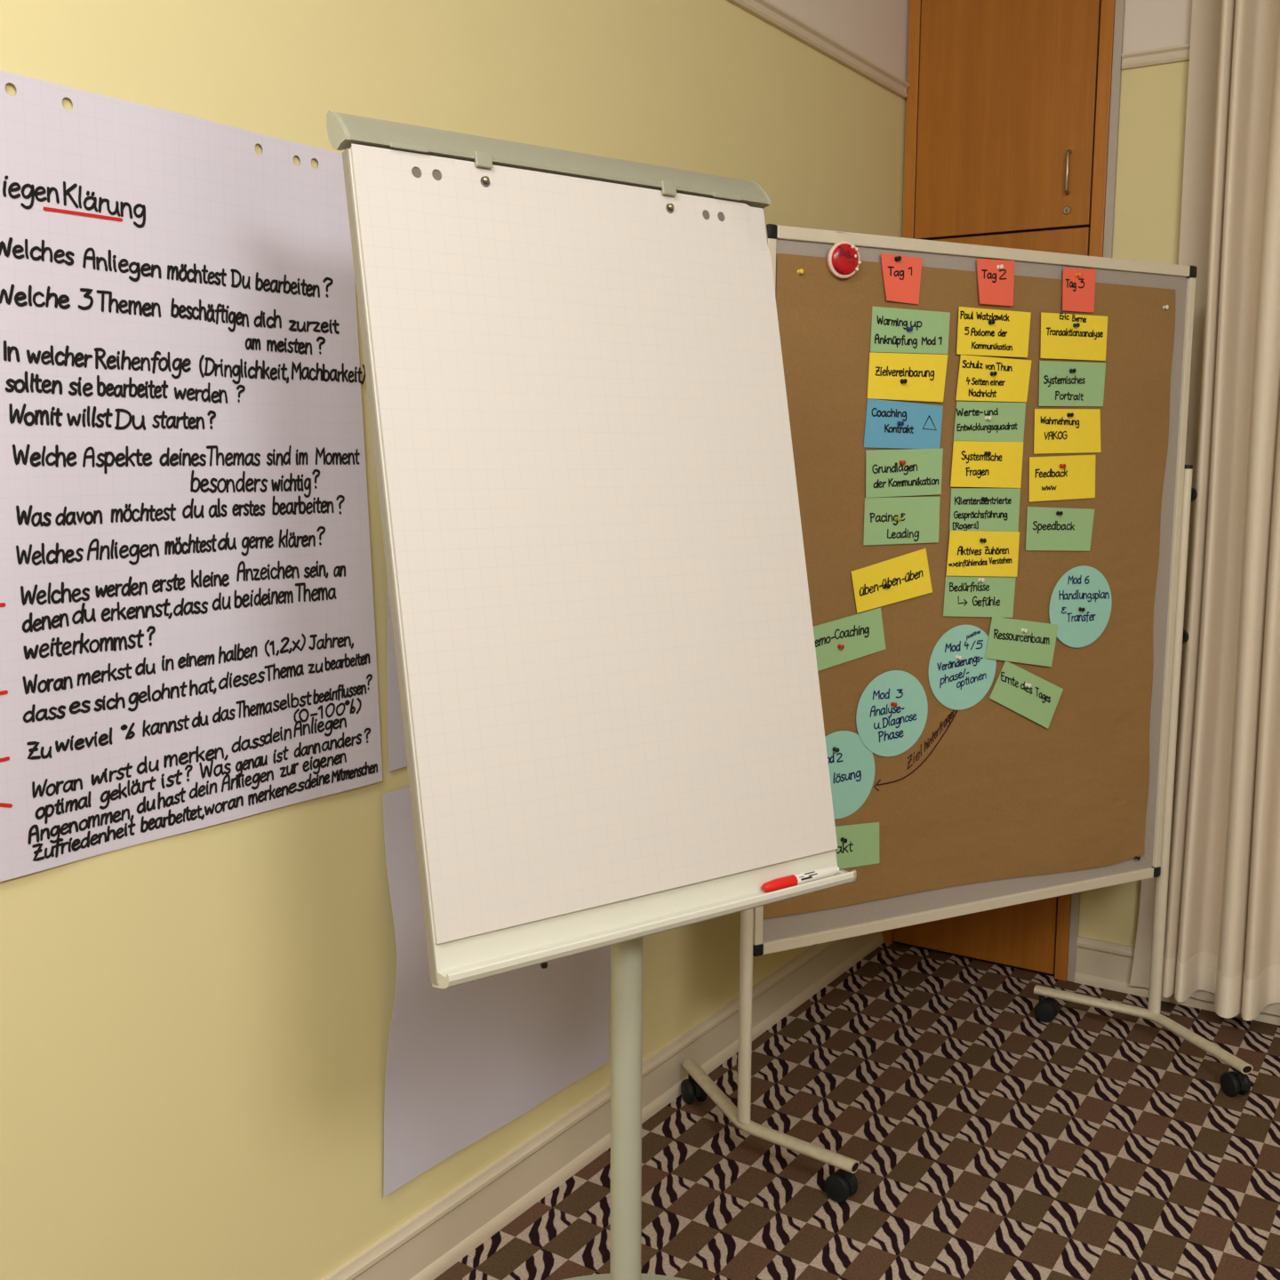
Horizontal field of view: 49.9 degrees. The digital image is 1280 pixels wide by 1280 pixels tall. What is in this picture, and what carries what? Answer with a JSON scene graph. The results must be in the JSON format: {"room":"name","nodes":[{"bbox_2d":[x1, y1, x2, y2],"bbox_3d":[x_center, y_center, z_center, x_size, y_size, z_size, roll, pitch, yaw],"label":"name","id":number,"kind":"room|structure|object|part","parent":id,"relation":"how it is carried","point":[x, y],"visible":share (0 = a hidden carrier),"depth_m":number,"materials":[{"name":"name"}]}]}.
{"room":"seminar room","nodes":[
{"label":"seminar room","id":0,"kind":"room"},
{"bbox_2d":[0,0,909,1279],"bbox_3d":[-1.049,-0.183,1.374,0.120,2.950,6.428,5,9,33],"label":"wall","id":1,"kind":"structure","parent":0,"point":[195,1025],"depth_m":2.14,"materials":[{"name":"yellow paint"}]},
{"bbox_2d":[0,70,382,881],"bbox_3d":[-0.625,-0.216,1.907,0.009,0.990,0.734,5,9,33],"label":"chart sheet","id":2,"kind":"object","parent":1,"relation":"attached to","point":[188,643],"visible":1,"depth_m":1.88,"materials":[{"name":"white paper"}]},
{"bbox_2d":[387,584,407,771],"bbox_3d":[-0.235,-0.300,2.498,0.011,0.975,0.686,5,9,33],"label":"chart sheet","id":3,"kind":"object","parent":1,"relation":"attached to","point":[397,759],"visible":0.03,"depth_m":2.29,"materials":[{"name":"white paper"}]},
{"bbox_2d":[383,786,610,1197],"bbox_3d":[-0.239,0.582,2.599,0.032,0.729,0.697,5,9,33],"label":"chart sheet","id":4,"kind":"object","parent":1,"relation":"attached to","point":[465,1061],"visible":0.44,"depth_m":2.52,"materials":[{"name":"white paper"}]},
{"bbox_2d":[320,931,883,1279],"bbox_3d":[-0.966,1.212,1.580,0.017,0.132,6.306,5,9,33],"label":"baseboard","id":5,"kind":"structure","parent":1,"relation":"attached to","point":[431,1242],"depth_m":2.81,"materials":[{"name":"white paint"}]},
{"bbox_2d":[727,0,909,97],"bbox_3d":[-0.961,-1.181,1.236,0.020,0.036,6.280,5,9,33],"label":"trim","id":6,"kind":"structure","parent":1,"relation":"attached to","point":[766,11],"depth_m":3.39,"materials":[{"name":"white paint"}]},
{"bbox_2d":[433,943,1279,1279],"bbox_3d":[0.958,1.506,0.365,4.840,0.100,6.548,5,9,33],"label":"floor","id":7,"kind":"structure","parent":0,"point":[989,1139],"depth_m":2.93,"materials":[{"name":"carpet"}]},
{"bbox_2d":[326,110,856,1279],"bbox_3d":[-0.047,0.269,1.970,0.676,1.898,0.781,5,9,33],"label":"stand","id":8,"kind":"object","parent":7,"relation":"on","point":[621,925],"visible":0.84,"depth_m":1.85,"materials":[{"name":"white metal"}]},
{"bbox_3d":[-0.094,-0.652,1.891,0.686,0.049,0.050,-6,10,-37],"label":"clamp rail","id":9,"kind":"part","parent":8,"relation":"part of","materials":[{"name":"white metal"}]},
{"bbox_2d":[350,143,837,943],"bbox_3d":[-0.030,-0.145,1.871,0.682,0.959,0.199,-6,10,-37],"label":"paper pad","id":10,"kind":"object","parent":8,"relation":"hanging from","point":[606,621],"visible":1,"depth_m":1.83,"materials":[{"name":"white paper"}]},
{"bbox_2d":[432,869,856,988],"bbox_3d":[0.035,0.384,1.862,0.274,0.031,0.666,5,9,33],"label":"tray","id":11,"kind":"object","parent":8,"relation":"on","point":[540,947],"depth_m":1.80,"materials":[{"name":"white plastic"}]},
{"bbox_2d":[761,865,839,892],"bbox_3d":[0.235,0.348,2.006,0.147,0.018,0.018,-6,10,-37],"label":"marker","id":12,"kind":"object","parent":8,"relation":"on","point":[792,880],"visible":0.99,"depth_m":2.00,"materials":[{"name":"red plastic"}]},
{"bbox_2d":[680,224,1253,1202],"bbox_3d":[0.763,0.110,3.072,1.284,1.919,0.586,-3,9,-25],"label":"pinboard","id":13,"kind":"object","parent":7,"relation":"on","point":[759,936],"visible":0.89,"depth_m":3.17,"materials":[{"name":"metal"}]},
{"bbox_2d":[826,231,861,278],"bbox_3d":[0.402,-0.764,2.732,0.071,0.090,0.043,-2,8,-16],"label":"pincushion","id":14,"kind":"object","parent":13,"relation":"hanging from","point":[843,258],"visible":1,"depth_m":2.72,"materials":[{"name":"red plastic"}]},
{"bbox_3d":[0.759,0.608,3.139,1.150,0.027,0.022,-4,9,-28],"label":"frame rail","id":15,"kind":"part","parent":13,"relation":"part of","materials":[{"name":"silver metal"}]},
{"bbox_2d":[763,253,1175,919],"bbox_3d":[0.743,-0.106,3.019,1.132,1.369,0.007,-4,9,-28],"label":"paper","id":16,"kind":"object","parent":13,"relation":"attached to","point":[986,791],"visible":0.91,"depth_m":3.07,"materials":[{"name":"brown paper"}]},
{"bbox_2d":[797,268,803,273],"bbox_3d":[0.313,-0.722,2.694,0.010,0.010,0.017,-4,9,-28],"label":"pin","id":17,"kind":"object","parent":16,"relation":"attached to","point":[799,271],"visible":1,"depth_m":2.69,"materials":[{"name":"yellow plastic"}]},
{"bbox_2d":[812,608,885,671],"bbox_3d":[0.432,-0.001,2.860,0.201,0.126,0.001,-4,9,-28],"label":"card","id":18,"kind":"object","parent":16,"relation":"attached to","point":[861,635],"visible":0.91,"depth_m":2.86,"materials":[{"name":"green paper"}]},
{"bbox_2d":[837,644,844,649],"bbox_3d":[0.415,0.014,2.848,0.010,0.010,0.017,-4,9,-28],"label":"pin","id":19,"kind":"object","parent":18,"relation":"attached to","point":[839,646],"visible":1,"depth_m":2.84,"materials":[{"name":"red plastic"}]},
{"bbox_2d":[824,730,874,818],"bbox_3d":[0.420,0.284,2.895,0.185,0.189,0.002,-4,9,-28],"label":"card","id":20,"kind":"object","parent":16,"relation":"attached to","point":[852,769],"visible":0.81,"depth_m":2.91,"materials":[{"name":"blue paper"}]},
{"bbox_2d":[832,746,839,751],"bbox_3d":[0.409,0.229,2.875,0.010,0.010,0.017,-4,9,-28],"label":"pin","id":21,"kind":"object","parent":20,"relation":"attached to","point":[836,749],"visible":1,"depth_m":2.87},
{"bbox_2d":[835,822,879,869],"bbox_3d":[0.438,0.439,2.926,0.182,0.099,0.001,-4,9,-28],"label":"card","id":22,"kind":"object","parent":16,"relation":"attached to","point":[861,848],"visible":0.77,"depth_m":2.94,"materials":[{"name":"green paper"}]},
{"bbox_2d":[840,837,847,842],"bbox_3d":[0.431,0.424,2.915,0.010,0.010,0.017,-4,9,-28],"label":"pin","id":23,"kind":"object","parent":22,"relation":"attached to","point":[843,839],"visible":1,"depth_m":2.91,"materials":[{"name":"black plastic"}]},
{"bbox_2d":[856,670,927,756],"bbox_3d":[0.540,0.157,2.940,0.192,0.187,0.002,-4,9,-28],"label":"card","id":24,"kind":"object","parent":16,"relation":"attached to","point":[885,730],"visible":1,"depth_m":2.94,"materials":[{"name":"blue paper"}]},
{"bbox_2d":[890,702,897,707],"bbox_3d":[0.540,0.137,2.932,0.010,0.010,0.017,-4,9,-28],"label":"pin","id":25,"kind":"object","parent":24,"relation":"attached to","point":[892,704],"visible":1,"depth_m":2.93,"materials":[{"name":"red plastic"}]},
{"bbox_2d":[851,548,932,613],"bbox_3d":[0.532,-0.126,2.895,0.217,0.130,0.001,-4,9,-28],"label":"card","id":26,"kind":"object","parent":16,"relation":"attached to","point":[908,575],"visible":1,"depth_m":2.90,"materials":[{"name":"yellow paper"}]},
{"bbox_2d":[883,583,890,588],"bbox_3d":[0.517,-0.113,2.884,0.010,0.010,0.017,-4,9,-28],"label":"pin","id":27,"kind":"object","parent":26,"relation":"attached to","point":[888,586],"visible":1,"depth_m":2.88,"materials":[{"name":"black plastic"}]},
{"bbox_2d":[863,496,939,545],"bbox_3d":[0.551,-0.251,2.889,0.200,0.098,0.001,-4,9,-28],"label":"card","id":28,"kind":"object","parent":16,"relation":"attached to","point":[919,523],"visible":1,"depth_m":2.89,"materials":[{"name":"green paper"}]},
{"bbox_2d":[894,516,901,520],"bbox_3d":[0.538,-0.254,2.876,0.010,0.010,0.017,-4,9,-28],"label":"pin","id":29,"kind":"object","parent":28,"relation":"attached to","point":[896,518],"visible":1,"depth_m":2.87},
{"bbox_2d":[880,253,922,303],"bbox_3d":[0.535,-0.737,2.807,0.107,0.096,0.006,-4,9,-28],"label":"card","id":30,"kind":"object","parent":16,"relation":"attached to","point":[901,278],"visible":1,"depth_m":2.81,"materials":[{"name":"red paper"}]},
{"bbox_2d":[894,256,901,261],"bbox_3d":[0.523,-0.774,2.793,0.010,0.010,0.017,-4,9,-28],"label":"pin","id":31,"kind":"object","parent":30,"relation":"attached to","point":[899,258],"visible":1,"depth_m":2.79,"materials":[{"name":"black plastic"}]},
{"bbox_2d":[864,398,943,448],"bbox_3d":[0.549,-0.448,2.860,0.206,0.102,0.001,-4,9,-28],"label":"card","id":32,"kind":"object","parent":16,"relation":"attached to","point":[921,428],"visible":1,"depth_m":2.86,"materials":[{"name":"blue paper"}]},
{"bbox_2d":[896,421,903,425],"bbox_3d":[0.539,-0.449,2.849,0.010,0.010,0.017,-4,9,-28],"label":"pin","id":33,"kind":"object","parent":32,"relation":"attached to","point":[899,423],"visible":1,"depth_m":2.84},
{"bbox_2d":[865,448,943,497],"bbox_3d":[0.553,-0.349,2.875,0.202,0.102,0.001,-4,9,-28],"label":"card","id":34,"kind":"object","parent":16,"relation":"attached to","point":[921,474],"visible":1,"depth_m":2.87,"materials":[{"name":"green paper"}]},
{"bbox_2d":[898,460,905,464],"bbox_3d":[0.545,-0.369,2.862,0.010,0.010,0.017,-4,9,-28],"label":"pin","id":35,"kind":"object","parent":34,"relation":"attached to","point":[900,462],"visible":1,"depth_m":2.86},
{"bbox_2d":[867,352,947,401],"bbox_3d":[0.556,-0.545,2.848,0.208,0.099,0.001,-4,9,-28],"label":"card","id":36,"kind":"object","parent":16,"relation":"attached to","point":[924,374],"visible":1,"depth_m":2.85,"materials":[{"name":"yellow paper"}]},
{"bbox_2d":[900,378,907,383],"bbox_3d":[0.543,-0.534,2.838,0.010,0.010,0.017,-4,9,-28],"label":"pin","id":37,"kind":"object","parent":36,"relation":"attached to","point":[902,380],"visible":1,"depth_m":2.83,"materials":[{"name":"black plastic"}]},
{"bbox_2d":[870,306,950,353],"bbox_3d":[0.559,-0.637,2.838,0.206,0.090,0.001,-4,9,-28],"label":"card","id":38,"kind":"object","parent":16,"relation":"attached to","point":[930,333],"visible":1,"depth_m":2.84,"materials":[{"name":"green paper"}]},
{"bbox_2d":[905,326,912,331],"bbox_3d":[0.554,-0.640,2.830,0.010,0.010,0.017,-4,9,-28],"label":"pin","id":39,"kind":"object","parent":38,"relation":"attached to","point":[910,328],"visible":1,"depth_m":2.82,"materials":[{"name":"blue plastic"}]},
{"bbox_2d":[928,624,996,710],"bbox_3d":[0.709,0.060,3.019,0.192,0.189,0.002,-4,9,-28],"label":"card","id":40,"kind":"object","parent":16,"relation":"attached to","point":[957,684],"visible":1,"depth_m":3.02,"materials":[{"name":"blue paper"}]},
{"bbox_2d":[955,655,961,660],"bbox_3d":[0.695,0.038,3.003,0.010,0.010,0.017,-4,9,-28],"label":"pin","id":41,"kind":"object","parent":40,"relation":"attached to","point":[957,657],"visible":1,"depth_m":3.00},
{"bbox_2d":[943,576,1015,617],"bbox_3d":[0.746,-0.095,3.017,0.205,0.102,0.001,-4,9,-28],"label":"card","id":42,"kind":"object","parent":16,"relation":"attached to","point":[964,596],"visible":1,"depth_m":3.02,"materials":[{"name":"green paper"}]},
{"bbox_2d":[977,577,984,582],"bbox_3d":[0.745,-0.131,3.006,0.010,0.010,0.017,-4,9,-28],"label":"pin","id":43,"kind":"object","parent":42,"relation":"attached to","point":[980,580],"visible":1,"depth_m":3.00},
{"bbox_2d":[945,530,1019,576],"bbox_3d":[0.750,-0.187,3.001,0.206,0.107,0.002,-4,9,-28],"label":"card","id":44,"kind":"object","parent":16,"relation":"attached to","point":[967,556],"visible":1,"depth_m":3.00,"materials":[{"name":"yellow paper"}]},
{"bbox_2d":[979,537,986,543],"bbox_3d":[0.745,-0.216,2.989,0.010,0.010,0.017,-4,9,-28],"label":"pin","id":45,"kind":"object","parent":44,"relation":"attached to","point":[981,540],"visible":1,"depth_m":2.98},
{"bbox_2d":[949,488,1020,531],"bbox_3d":[0.752,-0.282,2.993,0.198,0.098,0.002,-4,9,-28],"label":"card","id":46,"kind":"object","parent":16,"relation":"attached to","point":[1001,511],"visible":1,"depth_m":2.99,"materials":[{"name":"green paper"}]},
{"bbox_2d":[981,496,987,501],"bbox_3d":[0.746,-0.305,2.982,0.010,0.010,0.017,-4,9,-28],"label":"pin","id":47,"kind":"object","parent":46,"relation":"attached to","point":[983,499],"visible":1,"depth_m":2.98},
{"bbox_2d":[950,440,1023,487],"bbox_3d":[0.752,-0.379,2.978,0.203,0.102,0.001,-4,9,-28],"label":"card","id":48,"kind":"object","parent":16,"relation":"attached to","point":[971,468],"visible":1,"depth_m":2.98,"materials":[{"name":"yellow paper"}]},
{"bbox_2d":[984,451,991,455],"bbox_3d":[0.749,-0.402,2.968,0.010,0.010,0.017,-4,9,-28],"label":"pin","id":49,"kind":"object","parent":48,"relation":"attached to","point":[986,453],"visible":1,"depth_m":2.96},
{"bbox_2d":[953,400,1025,441],"bbox_3d":[0.756,-0.471,2.969,0.201,0.085,0.001,-4,9,-28],"label":"card","id":50,"kind":"object","parent":16,"relation":"attached to","point":[1007,422],"visible":1,"depth_m":2.97,"materials":[{"name":"green paper"}]},
{"bbox_2d":[984,416,991,420],"bbox_3d":[0.748,-0.477,2.958,0.010,0.010,0.017,-4,9,-28],"label":"pin","id":51,"kind":"object","parent":50,"relation":"attached to","point":[987,418],"visible":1,"depth_m":2.95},
{"bbox_2d":[955,354,1031,401],"bbox_3d":[0.762,-0.562,2.958,0.210,0.095,0.001,-4,9,-28],"label":"card","id":52,"kind":"object","parent":16,"relation":"attached to","point":[975,382],"visible":1,"depth_m":2.96,"materials":[{"name":"yellow paper"}]},
{"bbox_2d":[990,371,997,375],"bbox_3d":[0.757,-0.571,2.948,0.010,0.010,0.017,-4,9,-28],"label":"pin","id":53,"kind":"object","parent":52,"relation":"attached to","point":[992,373],"visible":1,"depth_m":2.94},
{"bbox_2d":[956,306,1031,357],"bbox_3d":[0.757,-0.657,2.940,0.204,0.098,0.001,-4,9,-28],"label":"card","id":54,"kind":"object","parent":16,"relation":"attached to","point":[1009,336],"visible":1,"depth_m":2.94,"materials":[{"name":"yellow paper"}]},
{"bbox_2d":[988,319,995,324],"bbox_3d":[0.747,-0.676,2.927,0.010,0.010,0.017,-4,9,-28],"label":"pin","id":55,"kind":"object","parent":54,"relation":"attached to","point":[993,321],"visible":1,"depth_m":2.92,"materials":[{"name":"black plastic"}]},
{"bbox_2d":[984,616,1058,666],"bbox_3d":[0.859,0.005,3.089,0.216,0.126,0.001,-4,9,-28],"label":"card","id":56,"kind":"object","parent":16,"relation":"attached to","point":[1006,642],"visible":1,"depth_m":3.09,"materials":[{"name":"green paper"}]},
{"bbox_2d":[1021,628,1027,632],"bbox_3d":[0.860,-0.021,3.081,0.010,0.010,0.017,-4,9,-28],"label":"pin","id":57,"kind":"object","parent":56,"relation":"attached to","point":[1025,630],"visible":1,"depth_m":3.08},
{"bbox_2d":[989,661,1063,728],"bbox_3d":[0.877,0.125,3.117,0.224,0.168,0.001,-4,9,-28],"label":"card","id":58,"kind":"object","parent":16,"relation":"attached to","point":[1037,703],"visible":1,"depth_m":3.12,"materials":[{"name":"green paper"}]},
{"bbox_2d":[1024,682,1031,687],"bbox_3d":[0.876,0.102,3.109,0.010,0.010,0.017,-4,9,-28],"label":"pin","id":59,"kind":"object","parent":58,"relation":"attached to","point":[1027,684],"visible":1,"depth_m":3.10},
{"bbox_2d":[1025,506,1094,551],"bbox_3d":[0.950,-0.250,3.105,0.206,0.104,0.001,-4,9,-28],"label":"card","id":60,"kind":"object","parent":16,"relation":"attached to","point":[1072,531],"visible":1,"depth_m":3.10,"materials":[{"name":"green paper"}]},
{"bbox_2d":[1056,511,1063,515],"bbox_3d":[0.942,-0.285,3.091,0.010,0.010,0.017,-4,9,-28],"label":"pin","id":61,"kind":"object","parent":60,"relation":"attached to","point":[1058,513],"visible":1,"depth_m":3.09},
{"bbox_2d":[1029,455,1095,502],"bbox_3d":[0.950,-0.364,3.089,0.205,0.104,0.001,-4,9,-28],"label":"card","id":62,"kind":"object","parent":16,"relation":"attached to","point":[1048,481],"visible":1,"depth_m":3.09,"materials":[{"name":"yellow paper"}]},
{"bbox_2d":[1059,464,1065,468],"bbox_3d":[0.945,-0.389,3.077,0.010,0.010,0.017,-4,9,-28],"label":"pin","id":63,"kind":"object","parent":62,"relation":"attached to","point":[1063,466],"visible":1,"depth_m":3.07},
{"bbox_2d":[1033,408,1101,453],"bbox_3d":[0.960,-0.468,3.080,0.207,0.100,0.001,-4,9,-28],"label":"card","id":64,"kind":"object","parent":16,"relation":"attached to","point":[1055,432],"visible":1,"depth_m":3.08,"materials":[{"name":"yellow paper"}]},
{"bbox_2d":[1066,412,1073,416],"bbox_3d":[0.960,-0.502,3.069,0.010,0.010,0.017,-4,9,-28],"label":"pin","id":65,"kind":"object","parent":64,"relation":"attached to","point":[1068,414],"visible":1,"depth_m":3.06,"materials":[{"name":"black plastic"}]},
{"bbox_2d":[1038,360,1105,406],"bbox_3d":[0.964,-0.571,3.067,0.202,0.100,0.001,-4,9,-28],"label":"card","id":66,"kind":"object","parent":16,"relation":"attached to","point":[1058,387],"visible":1,"depth_m":3.07,"materials":[{"name":"green paper"}]},
{"bbox_2d":[1069,368,1076,373],"bbox_3d":[0.960,-0.598,3.056,0.010,0.010,0.017,-4,9,-28],"label":"pin","id":67,"kind":"object","parent":66,"relation":"attached to","point":[1071,371],"visible":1,"depth_m":3.05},
{"bbox_2d":[1040,312,1107,360],"bbox_3d":[0.963,-0.673,3.051,0.201,0.100,0.001,-4,9,-28],"label":"card","id":68,"kind":"object","parent":16,"relation":"attached to","point":[1060,340],"visible":1,"depth_m":3.05,"materials":[{"name":"yellow paper"}]},
{"bbox_2d":[1072,322,1079,327],"bbox_3d":[0.964,-0.696,3.043,0.010,0.010,0.017,-4,9,-28],"label":"pin","id":69,"kind":"object","parent":68,"relation":"attached to","point":[1077,324],"visible":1,"depth_m":3.04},
{"bbox_2d":[1048,565,1111,647],"bbox_3d":[1.015,-0.076,3.166,0.196,0.189,0.002,-4,9,-28],"label":"card","id":70,"kind":"object","parent":16,"relation":"attached to","point":[1084,586],"visible":1,"depth_m":3.17,"materials":[{"name":"blue paper"}]},
{"bbox_2d":[1078,607,1085,611],"bbox_3d":[1.014,-0.070,3.160,0.010,0.010,0.017,-4,9,-28],"label":"pin","id":71,"kind":"object","parent":70,"relation":"attached to","point":[1080,609],"visible":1,"depth_m":3.16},
{"bbox_3d":[0.763,-0.106,3.041,1.177,1.448,0.011,-4,9,-28],"label":"felt panel","id":72,"kind":"part","parent":13,"relation":"part of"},
{"bbox_3d":[0.768,-0.826,2.940,1.150,0.027,0.022,-4,9,-28],"label":"frame rail","id":73,"kind":"part","parent":13,"relation":"part of","materials":[{"name":"silver metal"}]},
{"bbox_2d":[976,258,1015,305],"bbox_3d":[0.756,-0.761,2.924,0.106,0.095,0.005,-4,9,-28],"label":"card","id":74,"kind":"object","parent":13,"relation":"attached to","point":[996,286],"visible":1,"depth_m":2.93,"materials":[{"name":"red paper"}]},
{"bbox_2d":[996,264,1003,269],"bbox_3d":[0.764,-0.792,2.921,0.010,0.010,0.017,-4,9,-28],"label":"pin","id":75,"kind":"object","parent":74,"relation":"attached to","point":[1001,266],"visible":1,"depth_m":2.92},
{"bbox_2d":[1062,267,1095,311],"bbox_3d":[0.971,-0.774,3.039,0.098,0.094,0.004,-4,9,-28],"label":"card","id":76,"kind":"object","parent":13,"relation":"attached to","point":[1078,292],"visible":1,"depth_m":3.04,"materials":[{"name":"red paper"}]},
{"bbox_2d":[1074,272,1081,277],"bbox_3d":[0.964,-0.804,3.027,0.010,0.010,0.017,-4,9,-28],"label":"pin","id":77,"kind":"object","parent":76,"relation":"attached to","point":[1079,274],"visible":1,"depth_m":3.02,"materials":[{"name":"orange plastic"}]},
{"bbox_3d":[1.321,-0.008,3.356,0.022,0.035,0.035,-4,9,-28],"label":"clamp knob","id":78,"kind":"part","parent":13,"relation":"part of","materials":[{"name":"black plastic"}]},
{"bbox_3d":[1.323,-0.350,3.309,0.022,0.035,0.035,-4,9,-28],"label":"clamp knob","id":79,"kind":"part","parent":13,"relation":"part of","materials":[{"name":"black plastic"}]},
{"bbox_2d":[881,0,1115,981],"bbox_3d":[0.978,-0.491,3.844,0.560,2.900,0.045,5,9,33],"label":"tall cabinet","id":80,"kind":"object","parent":7,"relation":"on","point":[1007,121],"visible":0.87,"depth_m":3.73,"materials":[{"name":"brown wood"}]},
{"bbox_3d":[0.980,-0.089,3.909,0.486,2.061,0.018,5,9,33],"label":"door","id":81,"kind":"part","parent":80,"relation":"part of","materials":[{"name":"brown wood"}]},
{"bbox_3d":[0.986,-1.500,3.713,0.486,0.775,0.018,5,9,33],"label":"door","id":82,"kind":"part","parent":80,"relation":"part of","materials":[{"name":"brown wood"}]},
{"bbox_3d":[1.130,-1.236,3.631,0.010,0.115,0.025,5,9,33],"label":"handle","id":83,"kind":"part","parent":80,"relation":"part of","materials":[{"name":"metal"}]},
{"bbox_2d":[902,0,1192,946],"bbox_3d":[2.710,-0.368,2.829,4.840,2.950,0.120,5,9,33],"label":"wall","id":84,"kind":"structure","parent":0,"point":[1152,118],"depth_m":3.55,"materials":[{"name":"yellow paint"}]},
{"bbox_2d":[1066,0,1125,982],"bbox_3d":[1.230,-0.470,3.700,0.022,2.900,0.016,5,9,33],"label":"trim","id":85,"kind":"structure","parent":84,"relation":"attached to","point":[1120,4],"depth_m":3.59,"materials":[{"name":"grey paint"}]},
{"bbox_2d":[1121,43,1190,70],"bbox_3d":[2.926,-1.335,2.473,4.006,0.036,0.020,5,9,33],"label":"trim","id":86,"kind":"structure","parent":84,"relation":"attached to","point":[1176,53],"depth_m":3.50,"materials":[{"name":"white paint"}]},
{"bbox_2d":[1074,936,1279,1025],"bbox_3d":[2.915,1.059,2.807,4.008,0.132,0.017,5,9,33],"label":"baseboard","id":87,"kind":"structure","parent":84,"relation":"attached to","point":[1100,964],"depth_m":3.83,"materials":[{"name":"white paint"}]},
{"bbox_2d":[1129,0,1279,1015],"bbox_3d":[2.009,-0.385,3.177,1.554,2.818,0.021,5,9,33],"label":"lining","id":88,"kind":"object","parent":84,"relation":"attached to","point":[1205,19],"visible":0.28,"depth_m":3.47,"materials":[{"name":"white fabric"}]},
{"bbox_2d":[1161,0,1279,1020],"bbox_3d":[1.989,-0.401,3.092,1.700,2.827,0.152,5,9,33],"label":"curtain","id":89,"kind":"object","parent":84,"relation":"hanging from","point":[1222,935],"visible":0.98,"depth_m":3.43,"materials":[{"name":"beige fabric"}]}
]}

